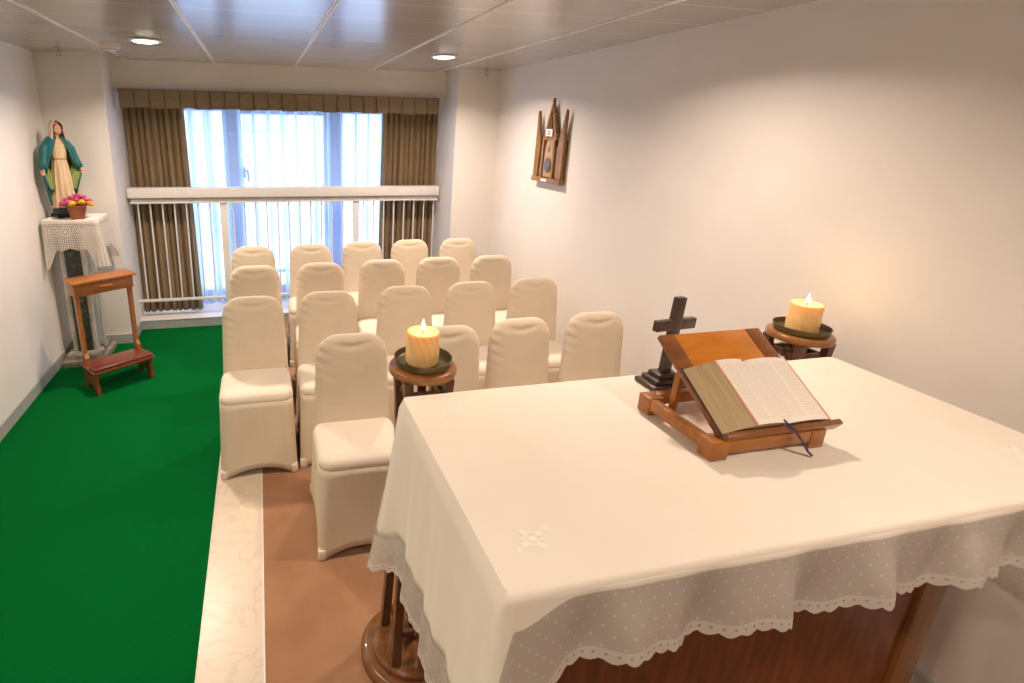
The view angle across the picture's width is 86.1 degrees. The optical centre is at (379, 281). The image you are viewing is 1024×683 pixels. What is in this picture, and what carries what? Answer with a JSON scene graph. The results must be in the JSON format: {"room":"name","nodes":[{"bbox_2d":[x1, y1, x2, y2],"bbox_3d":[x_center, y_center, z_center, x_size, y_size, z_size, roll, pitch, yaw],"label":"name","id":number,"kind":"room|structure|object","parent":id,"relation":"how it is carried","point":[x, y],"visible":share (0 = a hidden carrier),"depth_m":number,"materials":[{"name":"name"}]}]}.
{"room":"house of worship","nodes":[
{"label":"house of worship","id":0,"kind":"room"},
{"bbox_2d":[0,41,72,423],"bbox_3d":[-1.940,0.250,1.376,0.120,2.287,7.920,-3,17,-12],"label":"wall","id":1,"kind":"structure","parent":0,"point":[35,327],"depth_m":3.54,"materials":[{"name":"paint"}]},
{"bbox_2d":[0,340,73,441],"bbox_3d":[-1.794,1.430,1.263,0.012,0.090,6.752,-3,17,-12],"label":"baseboard","id":2,"kind":"structure","parent":1,"relation":"attached to","point":[17,412],"depth_m":3.53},
{"bbox_2d":[31,51,501,334],"bbox_3d":[-0.854,-0.782,4.993,3.870,2.287,1.048,-3,17,-12],"label":"wall","id":3,"kind":"structure","parent":0,"point":[79,91],"depth_m":4.47,"materials":[{"name":"paint"}]},
{"bbox_2d":[106,321,141,343],"bbox_3d":[-0.790,0.378,4.942,3.606,0.090,0.310,-3,17,-12],"label":"baseboard","id":4,"kind":"structure","parent":3,"relation":"attached to","point":[120,338],"depth_m":4.49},
{"bbox_2d":[122,107,202,311],"bbox_3d":[-1.936,-0.659,4.775,0.525,1.924,0.077,-3,17,-12],"label":"curtain","id":5,"kind":"object","parent":3,"relation":"hanging from","point":[156,140],"visible":0.8,"depth_m":4.75,"materials":[{"name":"brown fabric"}]},
{"bbox_2d":[140,297,288,329],"bbox_3d":[-0.879,0.229,5.441,2.794,0.094,0.756,-3,17,-12],"label":"trim","id":6,"kind":"structure","parent":3,"relation":"attached to","point":[211,313],"depth_m":4.92,"materials":[{"name":"white ceramic"}]},
{"bbox_2d":[126,185,438,303],"bbox_3d":[-0.798,-0.293,4.959,2.792,1.180,0.105,-3,17,-12],"label":"guard rail","id":7,"kind":"object","parent":6,"relation":"on","point":[234,194],"visible":0.81,"depth_m":4.79,"materials":[{"name":"white metal"}]},
{"bbox_2d":[117,88,439,114],"bbox_3d":[-0.775,-1.527,4.519,2.680,0.148,0.068,-3,17,-12],"label":"pelmet","id":8,"kind":"object","parent":3,"relation":"attached to","point":[157,99],"visible":1,"depth_m":4.47,"materials":[{"name":"brown fabric"}]},
{"bbox_2d":[184,108,379,300],"bbox_3d":[-0.884,-0.782,5.254,2.794,1.950,0.165,-3,17,-12],"label":"window","id":9,"kind":"structure","parent":3,"relation":"in","point":[231,123],"depth_m":5.16,"materials":[{"name":"clear glass"}]},
{"bbox_2d":[186,108,381,303],"bbox_3d":[-0.875,-0.756,5.157,2.050,1.916,0.127,-3,17,-12],"label":"sheer curtain","id":10,"kind":"object","parent":3,"relation":"hanging from","point":[206,121],"visible":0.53,"depth_m":5.08,"materials":[{"name":"white fabric"}]},
{"bbox_2d":[378,113,436,258],"bbox_3d":[0.262,-0.761,5.256,0.556,1.924,0.086,-3,17,-12],"label":"curtain","id":11,"kind":"object","parent":3,"relation":"hanging from","point":[408,140],"visible":0.48,"depth_m":5.15,"materials":[{"name":"brown fabric"}]},
{"bbox_2d":[262,322,395,682],"bbox_3d":[-0.130,1.312,2.108,3.870,0.100,7.920,-3,17,-12],"label":"floor","id":12,"kind":"structure","parent":0,"point":[318,613],"depth_m":2.13,"materials":[{"name":"brown carpet"}]},
{"bbox_2d":[0,325,222,682],"bbox_3d":[-1.210,1.403,1.547,1.252,0.013,7.048,-3,17,-12],"label":"carpet","id":13,"kind":"object","parent":12,"relation":"on","point":[107,500],"visible":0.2,"depth_m":2.50,"materials":[{"name":"green carpet"}]},
{"bbox_2d":[44,219,116,367],"bbox_3d":[-2.265,0.058,4.085,0.346,1.118,0.400,-3,17,-12],"label":"pedestal","id":14,"kind":"object","parent":13,"relation":"on","point":[74,263],"visible":0.52,"depth_m":4.04,"materials":[{"name":"stone"}]},
{"bbox_2d":[41,213,119,269],"bbox_3d":[-2.239,-0.316,3.988,0.439,0.350,0.422,-3,17,-12],"label":"cloth","id":15,"kind":"object","parent":14,"relation":"on","point":[91,218],"visible":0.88,"depth_m":3.83,"materials":[{"name":"fabric"}]},
{"bbox_2d":[39,120,84,217],"bbox_3d":[-2.323,-0.819,3.851,0.168,0.688,0.304,13,20,36],"label":"statue","id":16,"kind":"object","parent":15,"relation":"on","point":[60,165],"visible":0.88,"depth_m":3.82,"materials":[{"name":"ceramic"}]},
{"bbox_2d":[58,193,93,219],"bbox_3d":[-2.192,-0.548,3.831,0.222,0.183,0.191,-10,20,-34],"label":"potted flowers","id":17,"kind":"object","parent":15,"relation":"on","point":[76,211],"visible":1,"depth_m":3.80,"materials":[{"name":"pink plant"}]},
{"bbox_2d":[62,268,154,395],"bbox_3d":[-1.903,0.341,3.762,0.344,0.766,0.424,15,21,40],"label":"kneeler","id":18,"kind":"object","parent":13,"relation":"on","point":[85,285],"visible":1,"depth_m":3.70,"materials":[{"name":"wood"}]},
{"bbox_2d":[194,451,265,682],"bbox_3d":[-0.485,1.373,1.705,0.233,0.016,7.046,-3,17,-12],"label":"trim","id":19,"kind":"structure","parent":12,"relation":"on","point":[231,649],"depth_m":2.14,"materials":[{"name":"beige stone"}]},
{"bbox_2d":[231,246,275,271],"bbox_3d":[-0.979,0.188,4.152,0.404,0.890,0.475,-2,16,-10],"label":"covered chair","id":20,"kind":"object","parent":12,"relation":"on","point":[244,255],"visible":0.2,"depth_m":4.16,"materials":[{"name":"fabric"}]},
{"bbox_2d":[219,296,297,479],"bbox_3d":[-0.682,0.548,2.931,0.404,0.890,0.475,-3,17,-12],"label":"covered chair","id":21,"kind":"object","parent":12,"relation":"on","point":[256,406],"visible":1,"depth_m":2.84,"materials":[{"name":"fabric"}]},
{"bbox_2d":[219,367,292,405],"bbox_3d":[-0.675,0.565,2.901,0.380,0.064,0.337,-3,17,-12],"label":"seat cushion","id":22,"kind":"object","parent":21,"relation":"on","point":[240,386],"depth_m":2.82,"materials":[{"name":"beige fabric"}]},
{"bbox_2d":[229,265,288,369],"bbox_3d":[-0.826,0.358,3.575,0.404,0.890,0.475,-3,17,-12],"label":"covered chair","id":23,"kind":"object","parent":12,"relation":"on","point":[256,280],"visible":0.28,"depth_m":3.59,"materials":[{"name":"fabric"}]},
{"bbox_2d":[288,244,331,366],"bbox_3d":[-0.537,0.165,4.258,0.404,0.890,0.475,-2,17,-11],"label":"covered chair","id":24,"kind":"object","parent":12,"relation":"on","point":[302,254],"visible":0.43,"depth_m":4.26,"materials":[{"name":"fabric"}]},
{"bbox_2d":[289,297,296,314],"bbox_3d":[-0.530,0.182,4.227,0.380,0.064,0.337,-2,17,-11],"label":"seat cushion","id":25,"kind":"object","parent":24,"relation":"on","point":[292,300],"depth_m":4.13,"materials":[{"name":"beige fabric"}]},
{"bbox_2d":[295,262,345,403],"bbox_3d":[-0.393,0.334,3.684,0.404,0.890,0.475,-2,16,-10],"label":"covered chair","id":26,"kind":"object","parent":12,"relation":"on","point":[322,276],"visible":0.34,"depth_m":3.70,"materials":[{"name":"fabric"}]},
{"bbox_2d":[295,324,298,343],"bbox_3d":[-0.387,0.351,3.654,0.380,0.064,0.337,-2,16,-10],"label":"seat cushion","id":27,"kind":"object","parent":26,"relation":"on","point":[297,325],"depth_m":3.63,"materials":[{"name":"beige fabric"}]},
{"bbox_2d":[296,291,357,467],"bbox_3d":[-0.278,0.521,3.046,0.404,0.890,0.475,-2,17,-12],"label":"covered chair","id":28,"kind":"object","parent":12,"relation":"on","point":[322,314],"visible":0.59,"depth_m":3.06,"materials":[{"name":"fabric"}]},
{"bbox_2d":[297,363,314,395],"bbox_3d":[-0.271,0.539,3.015,0.380,0.064,0.337,-2,17,-12],"label":"seat cushion","id":29,"kind":"object","parent":28,"relation":"on","point":[305,371],"depth_m":2.93,"materials":[{"name":"beige fabric"}]},
{"bbox_2d":[310,332,393,560],"bbox_3d":[-0.108,0.705,2.424,0.404,0.890,0.475,-2,17,-11],"label":"covered chair","id":30,"kind":"object","parent":12,"relation":"on","point":[353,433],"visible":0.88,"depth_m":2.40,"materials":[{"name":"fabric"}]},
{"bbox_2d":[313,417,393,471],"bbox_3d":[-0.101,0.723,2.393,0.380,0.064,0.337,-2,17,-11],"label":"seat cushion","id":31,"kind":"object","parent":30,"relation":"on","point":[344,444],"depth_m":2.33,"materials":[{"name":"beige fabric"}]},
{"bbox_2d":[342,241,381,311],"bbox_3d":[-0.121,0.131,4.398,0.404,0.890,0.475,-3,17,-13],"label":"covered chair","id":32,"kind":"object","parent":12,"relation":"on","point":[354,254],"visible":0.19,"depth_m":4.42,"materials":[{"name":"fabric"}]},
{"bbox_2d":[347,292,357,308],"bbox_3d":[-0.114,0.149,4.367,0.380,0.064,0.337,-3,17,-13],"label":"seat cushion","id":33,"kind":"object","parent":32,"relation":"on","point":[354,294],"depth_m":4.35,"materials":[{"name":"beige fabric"}]},
{"bbox_2d":[357,259,404,333],"bbox_3d":[0.036,0.307,3.802,0.404,0.890,0.475,-2,16,-10],"label":"covered chair","id":34,"kind":"object","parent":12,"relation":"on","point":[375,276],"visible":0.38,"depth_m":3.83,"materials":[{"name":"fabric"}]},
{"bbox_2d":[357,317,376,333],"bbox_3d":[0.042,0.324,3.772,0.380,0.064,0.337,-2,16,-10],"label":"seat cushion","id":35,"kind":"object","parent":34,"relation":"on","point":[364,324],"depth_m":3.76,"materials":[{"name":"beige fabric"}]},
{"bbox_2d":[376,285,431,425],"bbox_3d":[0.172,0.492,3.173,0.404,0.890,0.475,-2,16,-10],"label":"covered chair","id":36,"kind":"object","parent":12,"relation":"on","point":[400,308],"visible":0.39,"depth_m":3.20,"materials":[{"name":"fabric"}]},
{"bbox_2d":[387,354,393,384],"bbox_3d":[0.178,0.510,3.142,0.380,0.064,0.337,-2,16,-10],"label":"seat cushion","id":37,"kind":"object","parent":36,"relation":"on","point":[389,356],"depth_m":3.04,"materials":[{"name":"beige fabric"}]},
{"bbox_2d":[361,357,456,682],"bbox_3d":[0.119,0.784,1.745,0.356,1.124,0.356,-3,17,-12],"label":"candle stand","id":38,"kind":"object","parent":12,"relation":"on","point":[389,642],"visible":0.31,"depth_m":1.78,"materials":[{"name":"brown wood"}]},
{"bbox_2d":[394,346,451,374],"bbox_3d":[0.129,0.232,1.585,0.173,0.024,0.173,-3,17,-12],"label":"drip tray","id":39,"kind":"object","parent":38,"relation":"on","point":[445,358],"visible":0.59,"depth_m":1.56,"materials":[{"name":"brown metal"}]},
{"bbox_2d":[405,320,439,367],"bbox_3d":[0.127,0.174,1.567,0.100,0.137,0.100,-8,19,-29],"label":"candle","id":40,"kind":"object","parent":39,"relation":"on","point":[422,341],"visible":1,"depth_m":1.54,"materials":[{"name":"wax"}]},
{"bbox_2d":[390,239,427,285],"bbox_3d":[0.285,0.107,4.506,0.404,0.890,0.475,-3,17,-14],"label":"covered chair","id":41,"kind":"object","parent":12,"relation":"on","point":[409,252],"visible":0.24,"depth_m":4.53,"materials":[{"name":"fabric"}]},
{"bbox_2d":[416,257,459,326],"bbox_3d":[0.458,0.284,3.904,0.404,0.890,0.475,-3,17,-12],"label":"covered chair","id":42,"kind":"object","parent":12,"relation":"on","point":[436,275],"visible":0.27,"depth_m":3.93,"materials":[{"name":"fabric"}]},
{"bbox_2d":[432,313,443,326],"bbox_3d":[0.465,0.302,3.874,0.380,0.064,0.337,-3,17,-12],"label":"seat cushion","id":43,"kind":"object","parent":42,"relation":"on","point":[437,318],"depth_m":3.86,"materials":[{"name":"beige fabric"}]},
{"bbox_2d":[414,325,479,391],"bbox_3d":[0.345,0.679,2.539,0.404,0.890,0.475,-2,16,-11],"label":"covered chair","id":44,"kind":"object","parent":12,"relation":"on","point":[461,341],"visible":0.25,"depth_m":2.58,"materials":[{"name":"fabric"}]},
{"bbox_2d":[439,238,475,281],"bbox_3d":[0.705,0.089,4.592,0.404,0.890,0.475,-3,17,-13],"label":"covered chair","id":45,"kind":"object","parent":12,"relation":"on","point":[463,250],"visible":0.2,"depth_m":4.62,"materials":[{"name":"fabric"}]},
{"bbox_2d":[443,281,495,389],"bbox_3d":[0.595,0.465,3.290,0.404,0.890,0.475,-3,17,-12],"label":"covered chair","id":46,"kind":"object","parent":12,"relation":"on","point":[472,304],"visible":0.34,"depth_m":3.31,"materials":[{"name":"fabric"}]},
{"bbox_2d":[479,346,487,375],"bbox_3d":[0.603,0.483,3.259,0.380,0.064,0.337,-3,17,-12],"label":"seat cushion","id":47,"kind":"object","parent":46,"relation":"on","point":[483,350],"depth_m":3.20,"materials":[{"name":"beige fabric"}]},
{"bbox_2d":[469,255,510,324],"bbox_3d":[0.873,0.267,3.990,0.404,0.890,0.475,-3,17,-14],"label":"covered chair","id":48,"kind":"object","parent":12,"relation":"on","point":[495,270],"visible":0.31,"depth_m":4.01,"materials":[{"name":"fabric"}]},
{"bbox_2d":[495,309,506,324],"bbox_3d":[0.882,0.284,3.959,0.380,0.064,0.337,-3,17,-14],"label":"seat cushion","id":49,"kind":"object","parent":48,"relation":"on","point":[500,314],"depth_m":3.96,"materials":[{"name":"beige fabric"}]},
{"bbox_2d":[484,317,549,388],"bbox_3d":[0.738,0.650,2.662,0.404,0.890,0.475,-3,17,-13],"label":"covered chair","id":50,"kind":"object","parent":12,"relation":"on","point":[518,348],"visible":0.36,"depth_m":2.69,"materials":[{"name":"fabric"}]},
{"bbox_2d":[506,277,562,382],"bbox_3d":[1.013,0.442,3.395,0.404,0.890,0.475,-2,16,-10],"label":"covered chair","id":51,"kind":"object","parent":12,"relation":"on","point":[528,297],"visible":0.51,"depth_m":3.41,"materials":[{"name":"fabric"}]},
{"bbox_2d":[548,341,562,368],"bbox_3d":[1.019,0.460,3.365,0.380,0.064,0.337,-2,16,-10],"label":"seat cushion","id":52,"kind":"object","parent":51,"relation":"on","point":[555,349],"depth_m":3.28,"materials":[{"name":"beige fabric"}]},
{"bbox_2d":[558,311,622,381],"bbox_3d":[1.155,0.626,2.770,0.404,0.890,0.475,-2,16,-10],"label":"covered chair","id":53,"kind":"object","parent":12,"relation":"on","point":[592,343],"visible":0.34,"depth_m":2.80,"materials":[{"name":"fabric"}]},
{"bbox_2d":[556,582,947,682],"bbox_3d":[0.847,0.899,1.463,1.450,1.086,0.613,-3,17,-12],"label":"altar table","id":54,"kind":"object","parent":12,"relation":"on","point":[856,643],"visible":0.16,"depth_m":1.35,"materials":[{"name":"brown wood"}]},
{"bbox_2d":[367,357,1023,682],"bbox_3d":[0.830,0.640,1.369,1.625,0.552,0.750,-3,17,-12],"label":"altar cloth","id":55,"kind":"object","parent":54,"relation":"on","point":[527,532],"visible":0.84,"depth_m":1.07,"materials":[{"name":"fabric"}]},
{"bbox_2d":[634,296,696,390],"bbox_3d":[0.835,0.171,1.520,0.153,0.268,0.084,-3,17,-12],"label":"cross","id":56,"kind":"object","parent":55,"relation":"on","point":[661,378],"visible":0.84,"depth_m":1.51,"materials":[{"name":"brown wood"}]},
{"bbox_2d":[637,328,842,461],"bbox_3d":[0.888,0.264,1.316,0.354,0.205,0.258,-3,17,-12],"label":"book stand","id":57,"kind":"object","parent":55,"relation":"on","point":[689,349],"visible":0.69,"depth_m":1.33,"materials":[{"name":"brown wood"}]},
{"bbox_2d":[680,357,830,456],"bbox_3d":[0.911,0.291,1.266,0.311,0.175,0.194,-3,17,-12],"label":"open book","id":58,"kind":"object","parent":57,"relation":"on","point":[737,395],"visible":0.96,"depth_m":1.26,"materials":[{"name":"paper"}]},
{"bbox_2d":[763,322,836,360],"bbox_3d":[1.500,0.716,2.061,0.356,1.124,0.356,-3,17,-12],"label":"candle stand","id":59,"kind":"object","parent":12,"relation":"on","point":[792,347],"visible":0.22,"depth_m":1.87,"materials":[{"name":"brown wood"}]},
{"bbox_2d":[773,316,832,338],"bbox_3d":[1.510,0.164,1.901,0.173,0.024,0.173,-3,17,-12],"label":"drip tray","id":60,"kind":"object","parent":59,"relation":"on","point":[825,331],"visible":0.56,"depth_m":1.87,"materials":[{"name":"brown metal"}]},
{"bbox_2d":[784,294,824,332],"bbox_3d":[1.510,0.105,1.884,0.100,0.137,0.100,5,17,14],"label":"candle","id":61,"kind":"object","parent":60,"relation":"on","point":[806,315],"visible":0.97,"depth_m":1.86,"materials":[{"name":"wax"}]},
{"bbox_2d":[0,0,815,71],"bbox_3d":[-0.090,-0.978,1.442,3.870,0.104,7.920,-3,17,-12],"label":"ceiling","id":62,"kind":"structure","parent":0,"point":[497,35],"depth_m":2.69,"materials":[{"name":"white paint"}]},
{"bbox_2d":[53,47,62,55],"bbox_3d":[-2.192,-1.571,3.622,0.056,0.050,0.056,-3,17,-12],"label":"sprinkler head","id":63,"kind":"object","parent":62,"relation":"attached to","point":[57,48],"visible":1,"depth_m":3.61},
{"bbox_2d":[99,42,119,50],"bbox_3d":[-1.733,-1.505,3.406,0.124,0.042,0.124,-3,17,-12],"label":"smoke detector","id":64,"kind":"object","parent":62,"relation":"attached to","point":[106,46],"visible":1,"depth_m":3.36,"materials":[{"name":"beige plastic"}]},
{"bbox_2d":[127,38,161,43],"bbox_3d":[-1.425,-1.459,3.222,0.200,0.017,0.200,-3,17,-12],"label":"recessed light","id":65,"kind":"object","parent":62,"relation":"in","point":[135,40],"visible":1,"depth_m":3.18,"materials":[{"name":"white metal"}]},
{"bbox_2d":[132,40,157,43],"bbox_3d":[-1.425,-1.459,3.222,0.142,0.017,0.142,-3,17,-12],"label":"diffuser","id":66,"kind":"object","parent":65,"relation":"attached to","point":[135,41],"depth_m":3.20,"materials":[{"name":"white plastic"}]},
{"bbox_2d":[430,54,457,58],"bbox_3d":[0.447,-1.567,3.703,0.200,0.017,0.200,-3,17,-12],"label":"recessed light","id":67,"kind":"object","parent":62,"relation":"in","point":[437,56],"visible":1,"depth_m":3.65,"materials":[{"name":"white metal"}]},
{"bbox_2d":[434,56,453,58],"bbox_3d":[0.447,-1.567,3.703,0.142,0.017,0.142,-3,17,-12],"label":"diffuser","id":68,"kind":"object","parent":67,"relation":"attached to","point":[435,57],"depth_m":3.67,"materials":[{"name":"white plastic"}]},
{"bbox_2d":[488,0,1023,682],"bbox_3d":[1.720,0.082,2.173,0.120,2.287,7.920,-3,17,-12],"label":"wall","id":69,"kind":"structure","parent":0,"point":[863,158],"depth_m":2.01,"materials":[{"name":"paint"}]},
{"bbox_2d":[531,98,569,184],"bbox_3d":[1.226,-1.008,3.801,0.050,0.585,0.395,-3,17,-12],"label":"wall plaque","id":70,"kind":"object","parent":69,"relation":"attached to","point":[550,158],"visible":1,"depth_m":3.77,"materials":[{"name":"brown wood"}]},
{"bbox_2d":[531,175,564,184],"bbox_3d":[1.223,-0.744,3.878,0.048,0.035,0.395,-3,17,-12],"label":"shelf","id":71,"kind":"object","parent":70,"relation":"attached to","point":[552,179],"depth_m":3.80,"materials":[{"name":"brown wood"}]},
{"bbox_2d":[910,668,933,682],"bbox_3d":[1.738,1.267,2.031,0.012,0.090,6.752,-3,17,-12],"label":"baseboard","id":72,"kind":"structure","parent":69,"relation":"attached to","point":[917,677],"depth_m":1.76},
{"label":"outside","id":73,"kind":"structure","parent":0,"visible":0},
{"bbox_2d":[184,111,379,287],"bbox_3d":[-3.035,0.290,14.947,16.200,12.600,3.250,-3,17,-12],"label":"building","id":74,"kind":"structure","parent":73,"point":[348,119],"depth_m":12.79,"materials":[{"name":"white"}]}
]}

